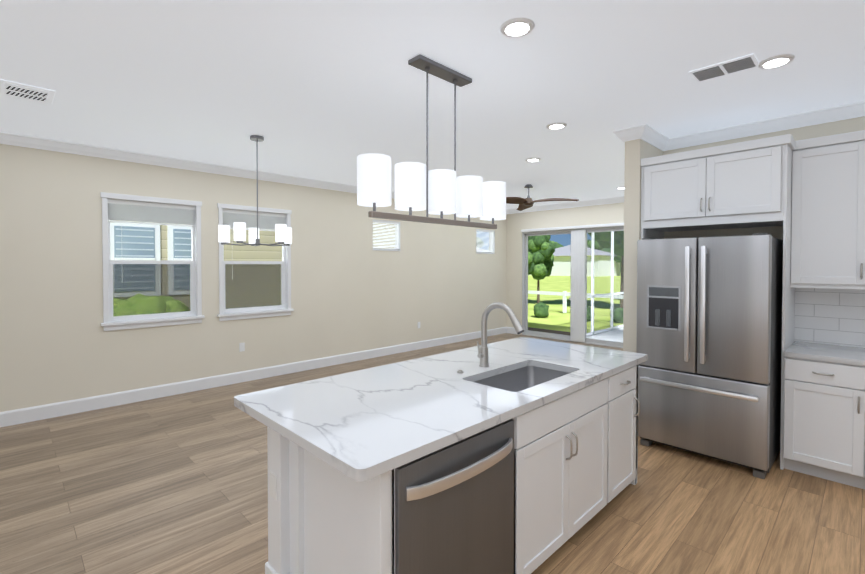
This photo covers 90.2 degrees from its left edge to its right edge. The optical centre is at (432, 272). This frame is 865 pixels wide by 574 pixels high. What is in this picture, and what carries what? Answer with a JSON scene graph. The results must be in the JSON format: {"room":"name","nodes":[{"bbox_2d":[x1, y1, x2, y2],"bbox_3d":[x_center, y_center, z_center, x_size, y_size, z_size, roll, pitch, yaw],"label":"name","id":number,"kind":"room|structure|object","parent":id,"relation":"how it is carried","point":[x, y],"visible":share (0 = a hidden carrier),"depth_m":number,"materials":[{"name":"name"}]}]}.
{"room":"kitchen","nodes":[
{"label":"kitchen","id":0,"kind":"room"},
{"bbox_2d":[0,144,506,411],"bbox_3d":[-2.473,0.051,5.949,11.900,2.840,0.150,-1,1,-45],"label":"wall","id":1,"kind":"structure","parent":0,"point":[352,290],"depth_m":5.45,"materials":[{"name":"paint"}]},
{"bbox_2d":[100,192,204,330],"bbox_3d":[-3.282,-0.118,5.085,1.040,1.518,0.149,-1,1,-45],"label":"window","id":2,"kind":"structure","parent":1,"relation":"in","point":[145,293],"depth_m":5.09,"materials":[{"name":"white plastic"}]},
{"bbox_2d":[239,342,244,351],"bbox_3d":[-2.553,1.004,5.775,0.070,0.116,0.008,-1,1,-45],"label":"outlet","id":3,"kind":"object","parent":1,"relation":"attached to","point":[241,347],"depth_m":5.77,"materials":[{"name":"white plastic"}]},
{"bbox_2d":[0,327,507,426],"bbox_3d":[-2.415,1.400,5.912,11.600,0.145,0.016,-1,1,-45],"label":"baseboard","id":4,"kind":"structure","parent":1,"relation":"attached to","point":[30,414],"depth_m":5.42,"materials":[{"name":"white paint"}]},
{"bbox_2d":[0,131,507,213],"bbox_3d":[-2.392,-1.317,5.844,11.600,0.100,0.080,-1,1,-45],"label":"crown molding","id":5,"kind":"structure","parent":1,"relation":"attached to","point":[6,138],"depth_m":5.02,"materials":[{"name":"white paint"}]},
{"bbox_2d":[217,203,293,320],"bbox_3d":[-2.430,-0.132,5.924,1.030,1.518,0.149,-1,1,-45],"label":"window","id":6,"kind":"structure","parent":1,"relation":"in","point":[253,289],"depth_m":5.95,"materials":[{"name":"white plastic"}]},
{"bbox_2d":[373,219,399,250],"bbox_3d":[-0.823,-0.634,7.519,0.612,0.523,0.112,-1,1,-45],"label":"window","id":7,"kind":"structure","parent":1,"relation":"in","point":[397,238],"depth_m":7.54,"materials":[{"name":"white plastic"}]},
{"bbox_2d":[476,229,494,253],"bbox_3d":[1.132,-0.666,9.445,0.642,0.523,0.112,-1,1,-45],"label":"window","id":8,"kind":"structure","parent":1,"relation":"in","point":[491,242],"depth_m":9.51,"materials":[{"name":"white plastic"}]},
{"bbox_2d":[0,333,864,573],"bbox_3d":[0.555,1.572,2.900,11.900,0.100,8.780,-1,1,-45],"label":"floor","id":9,"kind":"structure","parent":0,"point":[176,484],"depth_m":2.81,"materials":[{"name":"brown wood"}]},
{"bbox_2d":[261,358,646,573],"bbox_3d":[0.358,1.087,2.579,2.344,0.880,0.993,-1,1,-45],"label":"kitchen island","id":10,"kind":"object","parent":9,"relation":"on","point":[518,455],"depth_m":1.93,"materials":[{"name":"white wood"}]},
{"bbox_2d":[234,338,646,485],"bbox_3d":[0.290,0.635,2.634,2.530,0.058,1.085,-1,1,-45],"label":"island countertop","id":11,"kind":"structure","parent":10,"relation":"on","point":[360,423],"depth_m":2.05,"materials":[{"name":"white stone"}]},
{"bbox_2d":[474,302,523,365],"bbox_3d":[0.415,0.397,2.662,0.090,0.418,0.328,-1,1,-45],"label":"faucet","id":12,"kind":"object","parent":11,"relation":"on","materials":[{"name":"silver metal"}]},
{"bbox_2d":[636,233,782,478],"bbox_3d":[2.379,0.608,3.704,0.910,1.802,0.920,-1,1,-45],"label":"refrigerator","id":13,"kind":"object","parent":9,"relation":"on","point":[709,326],"visible":0.88,"depth_m":3.36,"materials":[{"name":"grey metal"}]},
{"bbox_2d":[781,354,864,488],"bbox_3d":[3.209,1.078,3.153,0.648,0.880,0.932,-1,1,-45],"label":"base cabinet","id":14,"kind":"object","parent":9,"relation":"on","point":[823,401],"depth_m":3.10,"materials":[{"name":"white paint"}]},
{"bbox_2d":[785,342,864,365],"bbox_3d":[3.941,0.631,2.396,0.658,0.040,3.028,-1,1,-45],"label":"countertop","id":15,"kind":"structure","parent":14,"relation":"on","point":[798,349],"depth_m":3.24,"materials":[{"name":"white stone"}]},
{"bbox_2d":[0,0,864,208],"bbox_3d":[0.555,-1.368,2.851,11.900,0.100,8.780,-1,1,-45],"label":"ceiling","id":16,"kind":"structure","parent":0,"point":[326,90],"depth_m":2.93,"materials":[{"name":"paint"}]},
{"bbox_2d":[0,79,55,104],"bbox_3d":[-2.977,-1.315,3.161,0.300,0.015,0.360,-1,1,-45],"label":"ceiling vent","id":17,"kind":"object","parent":16,"relation":"in","point":[25,92],"depth_m":3.14,"materials":[{"name":"white metal"}]},
{"bbox_2d":[218,135,291,245],"bbox_3d":[-1.723,-0.801,4.299,0.671,1.079,0.693,-1,1,-45],"label":"dining chandelier","id":18,"kind":"object","parent":16,"relation":"hanging from","point":[283,233],"visible":1,"depth_m":4.19,"materials":[{"name":"white glass"}]},
{"bbox_2d":[357,54,505,228],"bbox_3d":[0.060,-0.815,2.807,1.281,1.001,0.191,-1,1,-45],"label":"light","id":19,"kind":"object","parent":16,"relation":"hanging from","point":[419,186],"visible":1,"depth_m":2.72,"materials":[{"name":"white glass"}]},
{"bbox_2d":[500,17,534,37],"bbox_3d":[0.452,-1.301,2.301,0.183,0.014,0.183,0,1,0],"label":"recessed light","id":20,"kind":"object","parent":16,"relation":"in","point":[517,27],"depth_m":2.28,"materials":[{"name":"white plastic"}]},
{"bbox_2d":[525,158,540,161],"bbox_3d":[1.209,-1.349,5.180,0.183,0.014,0.183,0,1,0],"label":"recessed light","id":21,"kind":"object","parent":16,"relation":"in","point":[528,159],"depth_m":5.15,"materials":[{"name":"white plastic"}]},
{"bbox_2d":[506,184,578,210],"bbox_3d":[1.506,-1.216,6.680,1.300,0.329,1.305,-1,1,-45],"label":"ceiling fan","id":22,"kind":"object","parent":16,"relation":"hanging from","point":[526,203],"visible":0.92,"depth_m":6.73,"materials":[{"name":"brown wood"}]},
{"bbox_2d":[546,122,566,129],"bbox_3d":[1.129,-1.328,3.922,0.183,0.014,0.183,0,1,0],"label":"recessed light","id":23,"kind":"object","parent":16,"relation":"in","point":[557,125],"depth_m":3.90,"materials":[{"name":"white plastic"}]},
{"bbox_2d":[688,54,758,81],"bbox_3d":[1.876,-1.308,2.778,0.210,0.016,0.350,-1,1,-45],"label":"ceiling vent","id":24,"kind":"object","parent":16,"relation":"in","point":[748,61],"depth_m":2.75,"materials":[{"name":"white metal"}]},
{"bbox_2d":[758,54,794,68],"bbox_3d":[2.138,-1.308,2.684,0.183,0.014,0.183,0,1,0],"label":"recessed light","id":25,"kind":"object","parent":16,"relation":"in","point":[776,61],"depth_m":2.66,"materials":[{"name":"white plastic"}]},
{"bbox_2d":[506,202,623,334],"bbox_3d":[3.463,0.012,8.294,0.150,2.840,5.140,-1,1,-45],"label":"wall","id":26,"kind":"structure","parent":0,"point":[517,223],"depth_m":9.51,"materials":[{"name":"paint"}]},
{"bbox_2d":[508,327,518,334],"bbox_3d":[1.836,1.334,9.850,0.016,0.145,0.310,-1,1,-45],"label":"baseboard","id":27,"kind":"structure","parent":26,"relation":"attached to","point":[511,330],"depth_m":9.86,"materials":[{"name":"white paint"}]},
{"bbox_2d":[508,197,623,213],"bbox_3d":[3.206,-1.359,8.369,0.080,0.100,4.160,-1,1,-45],"label":"crown molding","id":28,"kind":"structure","parent":26,"relation":"attached to","point":[616,199],"depth_m":8.74,"materials":[{"name":"white paint"}]},
{"bbox_2d":[521,223,623,347],"bbox_3d":[3.280,0.250,8.434,0.180,2.360,3.570,-1,1,-45],"label":"door","id":29,"kind":"structure","parent":26,"relation":"in","point":[578,325],"depth_m":8.76,"materials":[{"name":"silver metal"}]},
{"bbox_2d":[623,139,662,364],"bbox_3d":[3.308,0.059,5.474,4.030,2.840,0.140,-1,1,-45],"label":"wall","id":30,"kind":"structure","parent":0,"point":[637,151],"depth_m":4.06,"materials":[{"name":"paint"}]},
{"bbox_2d":[613,129,631,142],"bbox_3d":[3.166,-1.311,5.460,4.000,0.100,0.090,-1,1,-45],"label":"crown molding","id":31,"kind":"structure","parent":30,"relation":"attached to","point":[625,135],"depth_m":4.04,"materials":[{"name":"white paint"}]},
{"bbox_2d":[632,124,671,150],"bbox_3d":[2.106,-1.289,4.121,0.610,0.100,0.090,-1,1,-45],"label":"crown molding","id":32,"kind":"structure","parent":30,"relation":"attached to","point":[651,136],"depth_m":4.07,"materials":[{"name":"white paint"}]},
{"bbox_2d":[663,116,864,239],"bbox_3d":[3.912,0.100,2.995,0.150,2.840,4.240,-1,1,-45],"label":"wall","id":33,"kind":"structure","parent":0,"point":[832,128],"depth_m":3.81,"materials":[{"name":"paint"}]},
{"bbox_2d":[641,134,788,233],"bbox_3d":[2.522,-0.726,3.843,0.618,0.646,1.018,-1,1,-45],"label":"upper cabinet","id":34,"kind":"object","parent":33,"relation":"attached to","point":[745,184],"depth_m":3.58,"materials":[{"name":"white paint"}]},
{"bbox_2d":[664,101,864,150],"bbox_3d":[3.777,-1.269,2.945,0.080,0.100,4.090,-1,1,-45],"label":"crown molding","id":35,"kind":"structure","parent":33,"relation":"attached to","point":[857,109],"depth_m":3.75,"materials":[{"name":"white paint"}]},
{"bbox_2d":[789,130,864,285],"bbox_3d":[3.316,-0.471,3.233,0.348,1.136,0.932,-1,1,-45],"label":"upper cabinet","id":36,"kind":"object","parent":33,"relation":"attached to","point":[808,195],"depth_m":3.29,"materials":[{"name":"white paint"}]},
{"label":"outside","id":37,"kind":"structure","parent":0,"visible":0},
{"bbox_2d":[528,273,622,341],"bbox_3d":[21.385,1.011,42.169,150.000,0.220,150.000,-1,1,-45],"label":"ground","id":38,"kind":"structure","parent":37,"point":[556,320],"depth_m":17.58,"materials":[{"name":"green plant"}]},
{"bbox_2d":[110,220,394,260],"bbox_3d":[-8.340,-0.372,8.549,16.500,4.000,6.500,-1,1,-45],"label":"neighbouring house","id":39,"kind":"structure","parent":38,"relation":"on","point":[133,241],"depth_m":8.05,"materials":[{"name":"white"}]},
{"bbox_2d":[569,231,623,335],"bbox_3d":[5.106,0.086,8.987,3.140,2.730,10.400,-1,1,-45],"label":"cage","id":40,"kind":"object","parent":38,"relation":"on","point":[592,296],"visible":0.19,"depth_m":10.18,"materials":[{"name":"white"}]},
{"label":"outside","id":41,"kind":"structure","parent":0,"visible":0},
{"bbox_2d":[476,231,623,323],"bbox_3d":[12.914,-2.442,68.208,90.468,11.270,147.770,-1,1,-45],"label":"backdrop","id":42,"kind":"structure","parent":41,"point":[547,257],"depth_m":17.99,"materials":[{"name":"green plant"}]}
]}

